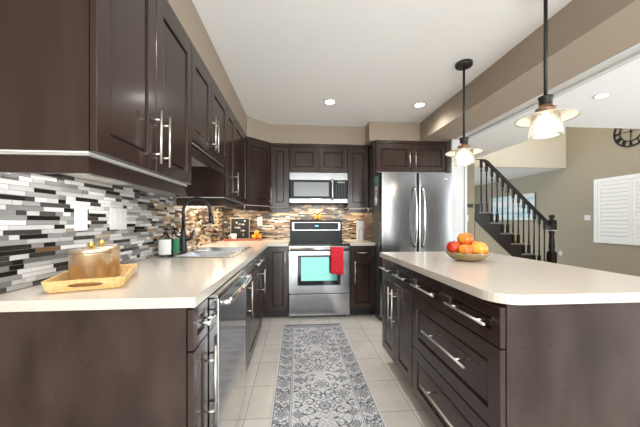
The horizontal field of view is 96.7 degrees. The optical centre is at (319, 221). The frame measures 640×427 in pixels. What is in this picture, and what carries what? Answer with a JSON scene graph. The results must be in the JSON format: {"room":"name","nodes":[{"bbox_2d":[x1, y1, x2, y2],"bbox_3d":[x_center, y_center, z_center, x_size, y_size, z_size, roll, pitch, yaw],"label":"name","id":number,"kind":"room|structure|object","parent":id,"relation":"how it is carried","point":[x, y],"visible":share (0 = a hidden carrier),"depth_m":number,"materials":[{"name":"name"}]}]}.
{"room":"kitchen","nodes":[
{"label":"kitchen","id":0,"kind":"room"},
{"bbox_2d":[1,174,220,293],"bbox_3d":[-1.131,-0.060,0.471,0.120,2.420,7.320,0,0,-5],"label":"wall","id":1,"kind":"structure","parent":0,"point":[61,174],"depth_m":1.30,"materials":[{"name":"beige paint"}]},
{"bbox_2d":[74,205,87,230],"bbox_3d":[-1.130,-0.018,1.346,0.007,0.118,0.078,0,0,-5],"label":"wall outlet","id":2,"kind":"object","parent":1,"relation":"attached to","point":[80,212],"visible":1,"depth_m":1.34,"materials":[{"name":"white plastic"}]},
{"bbox_2d":[0,0,191,195],"bbox_3d":[-0.887,-0.588,1.220,0.466,0.882,0.772,0,0,-5],"label":"upper cabinet","id":3,"kind":"object","parent":1,"relation":"attached to","point":[94,90],"visible":1,"depth_m":0.86,"materials":[{"name":"brown wood"}]},
{"bbox_2d":[0,173,223,293],"bbox_3d":[-1.220,-0.111,2.405,0.002,0.718,3.190,0,0,-5],"label":"backsplash","id":4,"kind":"structure","parent":1,"relation":"attached to","point":[37,233],"depth_m":1.28,"materials":[{"name":"tile"}]},
{"bbox_2d":[110,208,126,229],"bbox_3d":[-1.152,-0.018,1.629,0.008,0.122,0.150,0,0,-5],"label":"light switch","id":5,"kind":"object","parent":1,"relation":"attached to","point":[118,216],"visible":1,"depth_m":1.62,"materials":[{"name":"white plastic"}]},
{"bbox_2d":[115,213,118,224],"bbox_3d":[-1.148,-0.018,1.606,0.002,0.066,0.032,0,0,-5],"label":"switch","id":6,"kind":"object","parent":5,"relation":"attached to","point":[116,214],"depth_m":1.61,"materials":[{"name":"white plastic"}]},
{"bbox_2d":[120,213,123,224],"bbox_3d":[-1.151,-0.018,1.652,0.002,0.066,0.032,0,0,-5],"label":"switch","id":7,"kind":"object","parent":5,"relation":"attached to","point":[121,214],"depth_m":1.65,"materials":[{"name":"white plastic"}]},
{"bbox_2d":[191,42,226,174],"bbox_3d":[-0.951,-0.717,2.011,0.466,0.624,0.807,0,0,-5],"label":"upper cabinet","id":8,"kind":"object","parent":1,"relation":"attached to","point":[209,108],"visible":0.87,"depth_m":1.93,"materials":[{"name":"brown wood"}]},
{"bbox_2d":[176,102,246,209],"bbox_3d":[-1.022,-0.583,2.897,0.466,0.890,0.963,0,0,-5],"label":"upper cabinet","id":9,"kind":"object","parent":1,"relation":"attached to","point":[229,189],"visible":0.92,"depth_m":2.49,"materials":[{"name":"brown wood"}]},
{"bbox_2d":[224,204,342,239],"bbox_3d":[0.200,-0.060,4.189,3.130,2.420,0.120,0,0,-5],"label":"wall","id":10,"kind":"structure","parent":0,"point":[290,204],"depth_m":4.07,"materials":[{"name":"beige paint"}]},
{"bbox_2d":[218,136,270,210],"bbox_3d":[-0.974,-0.584,3.702,0.693,0.888,0.634,0,0,-5],"label":"upper cabinet","id":11,"kind":"object","parent":10,"relation":"attached to","point":[258,151],"visible":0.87,"depth_m":3.53,"materials":[{"name":"brown wood"}]},
{"bbox_2d":[257,217,261,225],"bbox_3d":[-0.853,-0.007,4.033,0.072,0.120,0.007,0,0,-5],"label":"wall outlet","id":12,"kind":"object","parent":10,"relation":"attached to","point":[259,219],"visible":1,"depth_m":4.03,"materials":[{"name":"white plastic"}]},
{"bbox_2d":[271,143,289,212],"bbox_3d":[-0.536,-0.575,3.884,0.236,0.906,0.342,0,0,-5],"label":"upper cabinet","id":13,"kind":"object","parent":10,"relation":"attached to","point":[280,174],"visible":0.98,"depth_m":3.72,"materials":[{"name":"brown wood"}]},
{"bbox_2d":[224,205,362,238],"bbox_3d":[-0.361,0.000,4.078,1.975,0.496,0.002,0,0,-5],"label":"backsplash","id":14,"kind":"structure","parent":10,"relation":"attached to","point":[274,225],"depth_m":4.07,"materials":[{"name":"tile"}]},
{"bbox_2d":[289,144,346,172],"bbox_3d":[-0.032,-0.841,3.924,0.767,0.376,0.342,0,0,-5],"label":"upper cabinet","id":15,"kind":"object","parent":10,"relation":"attached to","point":[303,158],"visible":0.91,"depth_m":3.75,"materials":[{"name":"brown wood"}]},
{"bbox_2d":[290,172,346,204],"bbox_3d":[-0.029,-0.449,3.893,0.762,0.394,0.405,0,0,-5],"label":"microwave","id":16,"kind":"object","parent":15,"relation":"attached to","point":[305,188],"visible":1,"depth_m":3.73,"materials":[{"name":"grey metal"}]},
{"bbox_2d":[343,145,368,213],"bbox_3d":[0.495,-0.575,3.966,0.284,0.906,0.342,0,0,-5],"label":"upper cabinet","id":17,"kind":"object","parent":10,"relation":"attached to","point":[357,155],"visible":0.98,"depth_m":3.80,"materials":[{"name":"brown wood"}]},
{"bbox_2d":[236,313,434,426],"bbox_3d":[2.361,1.200,3.701,7.700,0.100,13.400,0,0,-5],"label":"floor","id":18,"kind":"structure","parent":0,"point":[394,397],"depth_m":2.16,"materials":[{"name":"beige tile"}]},
{"bbox_2d":[0,298,216,426],"bbox_3d":[-0.747,0.719,1.011,0.713,0.863,0.155,0,0,-5],"label":"base cabinet","id":19,"kind":"object","parent":18,"relation":"on","point":[117,367],"visible":0.95,"depth_m":0.94,"materials":[{"name":"brown wood"}]},
{"bbox_2d":[206,270,251,426],"bbox_3d":[-0.742,0.720,1.396,0.746,0.861,0.602,0,0,-5],"label":"dishwasher","id":20,"kind":"object","parent":18,"relation":"on","point":[227,331],"visible":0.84,"depth_m":1.28,"materials":[{"name":"grey metal"}]},
{"bbox_2d":[241,264,252,371],"bbox_3d":[-0.814,0.719,1.848,0.713,0.863,0.301,0,0,-5],"label":"base cabinet","id":21,"kind":"object","parent":18,"relation":"on","point":[245,267],"visible":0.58,"depth_m":1.98,"materials":[{"name":"brown wood"}]},
{"bbox_2d":[248,252,264,366],"bbox_3d":[-0.858,0.719,2.398,0.713,0.863,0.794,0,0,-5],"label":"base cabinet","id":22,"kind":"object","parent":18,"relation":"on","point":[254,266],"visible":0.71,"depth_m":2.39,"materials":[{"name":"brown wood"}]},
{"bbox_2d":[261,246,288,319],"bbox_3d":[-0.840,0.719,3.420,0.914,0.863,1.228,0,0,-5],"label":"base cabinet","id":23,"kind":"object","parent":18,"relation":"on","point":[275,300],"visible":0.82,"depth_m":3.35,"materials":[{"name":"brown wood"}]},
{"bbox_2d":[0,239,289,311],"bbox_3d":[-0.763,0.268,2.480,0.916,0.035,3.113,0,0,-5],"label":"countertop","id":24,"kind":"structure","parent":23,"relation":"on","point":[155,283],"depth_m":1.05,"materials":[{"name":"beige stone"}]},
{"bbox_2d":[41,263,136,292],"bbox_3d":[-0.930,0.228,1.191,0.242,0.043,0.382,0,0,-27],"label":"serving tray","id":25,"kind":"object","parent":24,"relation":"on","point":[60,282],"visible":0.62,"depth_m":1.05,"materials":[{"name":"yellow wood"}]},
{"bbox_2d":[67,242,112,285],"bbox_3d":[-0.906,0.159,1.127,0.141,0.161,0.141,0,0,-5],"label":"metal canister","id":26,"kind":"object","parent":25,"relation":"on","point":[89,263],"visible":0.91,"depth_m":1.08,"materials":[{"name":"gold metal"}]},
{"bbox_2d":[81,240,120,276],"bbox_3d":[-0.970,0.159,1.263,0.141,0.161,0.141,0,0,-5],"label":"metal canister","id":27,"kind":"object","parent":25,"relation":"on","point":[116,248],"visible":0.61,"depth_m":1.26,"materials":[{"name":"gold metal"}]},
{"bbox_2d":[159,227,172,255],"bbox_3d":[-1.107,0.141,2.042,0.095,0.206,0.067,0,0,7],"label":"soap bottle","id":28,"kind":"object","parent":24,"relation":"on","point":[165,246],"visible":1,"depth_m":2.02,"materials":[{"name":"white ceramic"}]},
{"bbox_2d":[167,227,180,254],"bbox_3d":[-1.093,0.141,2.134,0.095,0.206,0.067,0,0,7],"label":"soap bottle","id":29,"kind":"object","parent":24,"relation":"on","point":[176,242],"visible":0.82,"depth_m":2.12,"materials":[{"name":"green plastic"}]},
{"bbox_2d":[180,197,213,252],"bbox_3d":[-0.998,0.020,2.302,0.271,0.446,0.062,0,0,-5],"label":"faucet","id":30,"kind":"object","parent":24,"relation":"on","point":[184,239],"visible":0.98,"depth_m":2.29,"materials":[{"name":"black metal"}]},
{"bbox_2d":[192,221,201,248],"bbox_3d":[-1.100,0.119,2.536,0.084,0.248,0.039,0,0,7],"label":"tap","id":31,"kind":"object","parent":24,"relation":"on","point":[194,246],"visible":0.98,"depth_m":2.53,"materials":[{"name":"silver metal"}]},
{"bbox_2d":[155,247,250,257],"bbox_3d":[-0.902,0.336,2.370,0.525,0.188,0.790,0,0,-5],"label":"sink","id":32,"kind":"object","parent":24,"relation":"in","point":[200,252],"visible":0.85,"depth_m":2.36,"materials":[{"name":"metal"}]},
{"bbox_2d":[224,238,262,240],"bbox_3d":[-1.035,0.236,3.829,0.490,0.026,0.212,0,0,-19],"label":"wooden tray","id":33,"kind":"object","parent":24,"relation":"on","point":[225,239],"visible":0.88,"depth_m":3.74,"materials":[{"name":"red wood"}]},
{"bbox_2d":[228,234,236,238],"bbox_3d":[-1.143,0.194,3.732,0.095,0.075,0.078,0,0,-38],"label":"mug","id":34,"kind":"object","parent":33,"relation":"on","point":[233,236],"visible":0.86,"depth_m":3.71,"materials":[{"name":"white ceramic"}]},
{"bbox_2d":[230,218,249,238],"bbox_3d":[-1.085,0.090,3.863,0.250,0.285,0.055,0,0,-9],"label":"letter board","id":35,"kind":"object","parent":33,"relation":"on","point":[239,226],"visible":0.99,"depth_m":3.86,"materials":[{"name":"brown wood"}]},
{"bbox_2d":[289,220,349,317],"bbox_3d":[-0.031,0.561,3.700,0.729,1.178,0.739,0,0,-5],"label":"range","id":36,"kind":"object","parent":18,"relation":"on","point":[314,291],"visible":0.99,"depth_m":3.40,"materials":[{"name":"grey metal"}]},
{"bbox_2d":[289,241,349,245],"bbox_3d":[-0.029,0.276,3.667,0.729,0.020,0.565,0,0,-5],"label":"cooktop","id":37,"kind":"object","parent":36,"relation":"in","point":[292,243],"depth_m":3.52,"materials":[{"name":"black glass"}]},
{"bbox_2d":[330,247,343,274],"bbox_3d":[0.201,0.460,3.356,0.156,0.327,0.052,0,0,-5],"label":"dish towel","id":38,"kind":"object","parent":36,"relation":"hanging from","point":[337,253],"visible":1,"depth_m":3.34,"materials":[{"name":"red fabric"}]},
{"bbox_2d":[270,323,385,426],"bbox_3d":[0.015,1.145,1.962,0.650,0.008,2.470,0,0,-5],"label":"runner rug","id":39,"kind":"object","parent":18,"relation":"on","point":[321,381],"visible":1,"depth_m":2.01,"materials":[{"name":"grey fabric"}]},
{"bbox_2d":[349,246,374,314],"bbox_3d":[0.489,0.719,3.765,0.298,0.863,0.753,0,0,-5],"label":"base cabinet","id":40,"kind":"object","parent":18,"relation":"on","point":[362,258],"visible":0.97,"depth_m":3.44,"materials":[{"name":"brown wood"}]},
{"bbox_2d":[342,239,375,245],"bbox_3d":[0.488,0.268,3.777,0.306,0.035,0.728,0,0,-5],"label":"countertop","id":41,"kind":"structure","parent":40,"relation":"on","point":[352,242],"depth_m":3.47,"materials":[{"name":"beige stone"}]},
{"bbox_2d":[356,221,363,240],"bbox_3d":[0.541,0.115,3.814,0.108,0.268,0.112,0,0,-5],"label":"canister","id":42,"kind":"object","parent":41,"relation":"on","point":[359,224],"visible":1,"depth_m":3.77,"materials":[{"name":"white plastic"}]},
{"bbox_2d":[379,258,413,388],"bbox_3d":[0.907,0.719,2.074,0.823,0.863,0.610,0,0,-5],"label":"base cabinet","id":43,"kind":"object","parent":18,"relation":"on","point":[397,291],"visible":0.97,"depth_m":1.98,"materials":[{"name":"brown wood"}]},
{"bbox_2d":[363,140,445,241],"bbox_3d":[1.125,0.061,3.872,0.945,2.178,0.641,0,0,-5],"label":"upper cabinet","id":44,"kind":"object","parent":18,"relation":"on","point":[383,155],"visible":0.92,"depth_m":3.61,"materials":[{"name":"brown wood"}]},
{"bbox_2d":[373,172,451,318],"bbox_3d":[1.084,0.289,3.646,0.855,1.722,0.945,0,0,-5],"label":"refrigerator","id":45,"kind":"object","parent":18,"relation":"on","point":[412,212],"visible":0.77,"depth_m":3.27,"materials":[{"name":"grey metal"}]},
{"bbox_2d":[374,176,377,185],"bbox_3d":[0.672,-0.487,3.390,0.006,0.105,0.150,0,0,-5],"label":"magnet","id":46,"kind":"object","parent":45,"relation":"attached to","point":[375,178],"visible":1,"depth_m":3.39,"materials":[{"name":"teal"}]},
{"bbox_2d":[474,159,557,262],"bbox_3d":[3.954,-0.058,6.246,1.741,2.417,1.003,0,0,-5],"label":"staircase","id":47,"kind":"structure","parent":18,"relation":"on","point":[485,219],"depth_m":5.78,"materials":[{"name":"black wood"}]},
{"bbox_2d":[410,271,639,426],"bbox_3d":[0.962,0.719,1.389,0.823,0.863,0.754,0,0,-5],"label":"base cabinet","id":48,"kind":"object","parent":18,"relation":"on","point":[477,362],"visible":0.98,"depth_m":1.02,"materials":[{"name":"brown wood"}]},
{"bbox_2d":[380,252,639,304],"bbox_3d":[0.987,0.268,1.700,0.880,0.035,1.400,0,0,-5],"label":"countertop","id":49,"kind":"structure","parent":48,"relation":"on","point":[498,278],"depth_m":1.26,"materials":[{"name":"beige stone"}]},
{"bbox_2d":[444,249,491,260],"bbox_3d":[0.962,0.218,1.858,0.284,0.062,0.284,0,0,-5],"label":"fruit bowl","id":50,"kind":"object","parent":49,"relation":"on","point":[455,255],"visible":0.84,"depth_m":1.76,"materials":[{"name":"beige wood"}]},
{"bbox_2d":[446,240,460,252],"bbox_3d":[0.877,0.162,1.863,0.094,0.085,0.094,0,0,-5],"label":"apple","id":51,"kind":"object","parent":50,"relation":"in","point":[452,246],"visible":0.73,"depth_m":1.83,"materials":[{"name":"red food"}]},
{"bbox_2d":[457,232,473,244],"bbox_3d":[0.954,0.108,1.865,0.098,0.088,0.098,0,0,-5],"label":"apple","id":52,"kind":"object","parent":50,"relation":"in","point":[463,238],"visible":0.84,"depth_m":1.83,"materials":[{"name":"orange food"}]},
{"bbox_2d":[458,244,473,253],"bbox_3d":[0.919,0.174,1.794,0.088,0.080,0.088,0,0,-5],"label":"apple","id":53,"kind":"object","parent":50,"relation":"in","point":[464,248],"visible":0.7,"depth_m":1.76,"materials":[{"name":"orange food"}]},
{"bbox_2d":[471,242,487,253],"bbox_3d":[1.007,0.168,1.804,0.106,0.096,0.106,0,0,-5],"label":"apple","id":54,"kind":"object","parent":50,"relation":"in","point":[478,247],"visible":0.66,"depth_m":1.76,"materials":[{"name":"food"}]},
{"bbox_2d":[192,0,639,185],"bbox_3d":[2.361,-1.345,3.701,7.700,0.150,13.400,0,0,-5],"label":"ceiling","id":55,"kind":"structure","parent":0,"point":[378,59],"depth_m":2.24,"materials":[{"name":"white paint"}]},
{"bbox_2d":[324,99,335,104],"bbox_3d":[0.104,-1.267,3.003,0.136,0.004,0.136,0,0,-5],"label":"recessed light","id":56,"kind":"object","parent":55,"relation":"in","point":[327,101],"visible":1,"depth_m":2.99,"materials":[{"name":"white"}]},
{"bbox_2d":[413,102,425,107],"bbox_3d":[1.078,-1.267,3.081,0.136,0.004,0.136,0,0,-5],"label":"recessed light","id":57,"kind":"object","parent":55,"relation":"in","point":[420,104],"visible":1,"depth_m":3.08,"materials":[{"name":"white"}]},
{"bbox_2d":[445,59,483,165],"bbox_3d":[1.151,-0.866,2.275,0.280,0.808,0.280,0,0,-5],"label":"pendant light","id":58,"kind":"object","parent":55,"relation":"hanging from","point":[464,150],"visible":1,"depth_m":2.26,"materials":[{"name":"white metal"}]},
{"bbox_2d":[459,137,468,143],"bbox_3d":[1.151,-0.653,2.275,0.068,0.052,0.068,0,0,-5],"label":"socket","id":59,"kind":"object","parent":58,"relation":"attached to","point":[463,140],"depth_m":2.25,"materials":[{"name":"black metal"}]},
{"bbox_2d":[453,149,474,165],"bbox_3d":[1.151,-0.521,2.275,0.154,0.118,0.154,0,0,-5],"label":"lampshade","id":60,"kind":"object","parent":58,"relation":"on","point":[464,153],"depth_m":2.26,"materials":[{"name":"glass"}]},
{"bbox_2d":[514,0,580,139],"bbox_3d":[1.211,-0.866,1.527,0.280,0.808,0.280,0,0,-5],"label":"pendant light","id":61,"kind":"object","parent":55,"relation":"hanging from","point":[547,114],"visible":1,"depth_m":1.52,"materials":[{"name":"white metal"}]},
{"bbox_2d":[538,94,553,105],"bbox_3d":[1.211,-0.653,1.527,0.068,0.052,0.068,0,0,-5],"label":"socket","id":62,"kind":"object","parent":61,"relation":"attached to","point":[547,99],"depth_m":1.50,"materials":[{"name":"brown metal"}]},
{"bbox_2d":[528,110,563,139],"bbox_3d":[1.211,-0.521,1.527,0.154,0.118,0.154,0,0,-5],"label":"lampshade","id":63,"kind":"object","parent":61,"relation":"on","point":[545,119],"depth_m":1.52,"materials":[{"name":"glass"}]},
{"bbox_2d":[592,93,610,98],"bbox_3d":[2.830,-1.267,2.856,0.136,0.004,0.136,0,0,-5],"label":"recessed light","id":64,"kind":"object","parent":55,"relation":"in","point":[602,95],"visible":1,"depth_m":2.85,"materials":[{"name":"white paint"}]},
{"bbox_2d":[446,140,450,172],"bbox_3d":[1.652,0.050,4.592,0.170,2.200,2.030,0,0,-5],"label":"wall","id":65,"kind":"structure","parent":0,"point":[448,144],"depth_m":3.64,"materials":[{"name":"beige paint"}]},
{"bbox_2d":[167,0,639,144],"bbox_3d":[0.417,-1.149,0.585,2.985,0.239,7.100,0,0,-5],"label":"soffit","id":66,"kind":"structure","parent":65,"relation":"attached to","point":[583,34],"depth_m":2.08,"materials":[{"name":"beige paint"}]},
{"bbox_2d":[451,139,466,241],"bbox_3d":[1.737,0.060,3.558,0.190,2.180,0.045,0,0,-5],"label":"trim","id":67,"kind":"structure","parent":65,"relation":"attached to","point":[459,173],"depth_m":3.55,"materials":[{"name":"grey paint"}]},
{"bbox_2d":[467,159,510,255],"bbox_3d":[3.047,-0.060,5.773,2.800,2.420,0.100,0,0,-5],"label":"wall","id":68,"kind":"structure","parent":0,"point":[470,168],"depth_m":5.73,"materials":[{"name":"beige paint"}]},
{"bbox_2d":[474,127,565,168],"bbox_3d":[4.470,-2.510,5.225,2.850,2.480,2.900,0,0,-5],"label":"wall","id":69,"kind":"structure","parent":0,"point":[550,153],"depth_m":6.62,"materials":[{"name":"beige paint"}]},
{"bbox_2d":[474,127,639,276],"bbox_3d":[6.059,-1.300,3.999,0.120,4.900,13.200,0,0,-5],"label":"wall","id":70,"kind":"structure","parent":0,"point":[567,193],"depth_m":6.39,"materials":[{"name":"beige paint"}]},
{"bbox_2d":[493,193,535,219],"bbox_3d":[5.624,-0.415,8.373,0.041,0.720,1.710,0,0,-5],"label":"picture","id":71,"kind":"object","parent":70,"relation":"attached to","point":[531,197],"visible":0.64,"depth_m":8.21,"materials":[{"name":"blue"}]},
{"bbox_2d":[584,215,590,219],"bbox_3d":[5.818,-0.095,6.186,0.008,0.110,0.130,0,0,-5],"label":"light switch","id":72,"kind":"object","parent":70,"relation":"attached to","point":[586,217],"visible":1,"depth_m":6.18,"materials":[{"name":"white plastic"}]},
{"bbox_2d":[594,173,639,244],"bbox_3d":[5.896,-0.233,5.034,0.037,1.325,1.990,0,0,-5],"label":"window","id":73,"kind":"structure","parent":70,"relation":"in","point":[616,199],"depth_m":5.59,"materials":[{"name":"white"}]},
{"bbox_2d":[613,128,639,146],"bbox_3d":[5.869,-1.720,5.373,0.022,0.592,0.592,0,0,-5],"label":"wall clock","id":74,"kind":"object","parent":70,"relation":"attached to","point":[618,140],"visible":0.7,"depth_m":5.50,"materials":[{"name":"black metal"}]},
{"bbox_3d":[1.977,-1.160,0.711,0.145,0.219,7.100,0,0,-5],"label":"wall header","id":75,"kind":"structure","parent":0,"visible":0},
{"bbox_2d":[455,42,639,139],"bbox_3d":[2.011,-1.033,0.362,0.153,0.034,6.400,0,0,-5],"label":"trim","id":76,"kind":"structure","parent":75,"relation":"attached to","point":[632,53],"depth_m":2.11,"materials":[{"name":"grey paint"}]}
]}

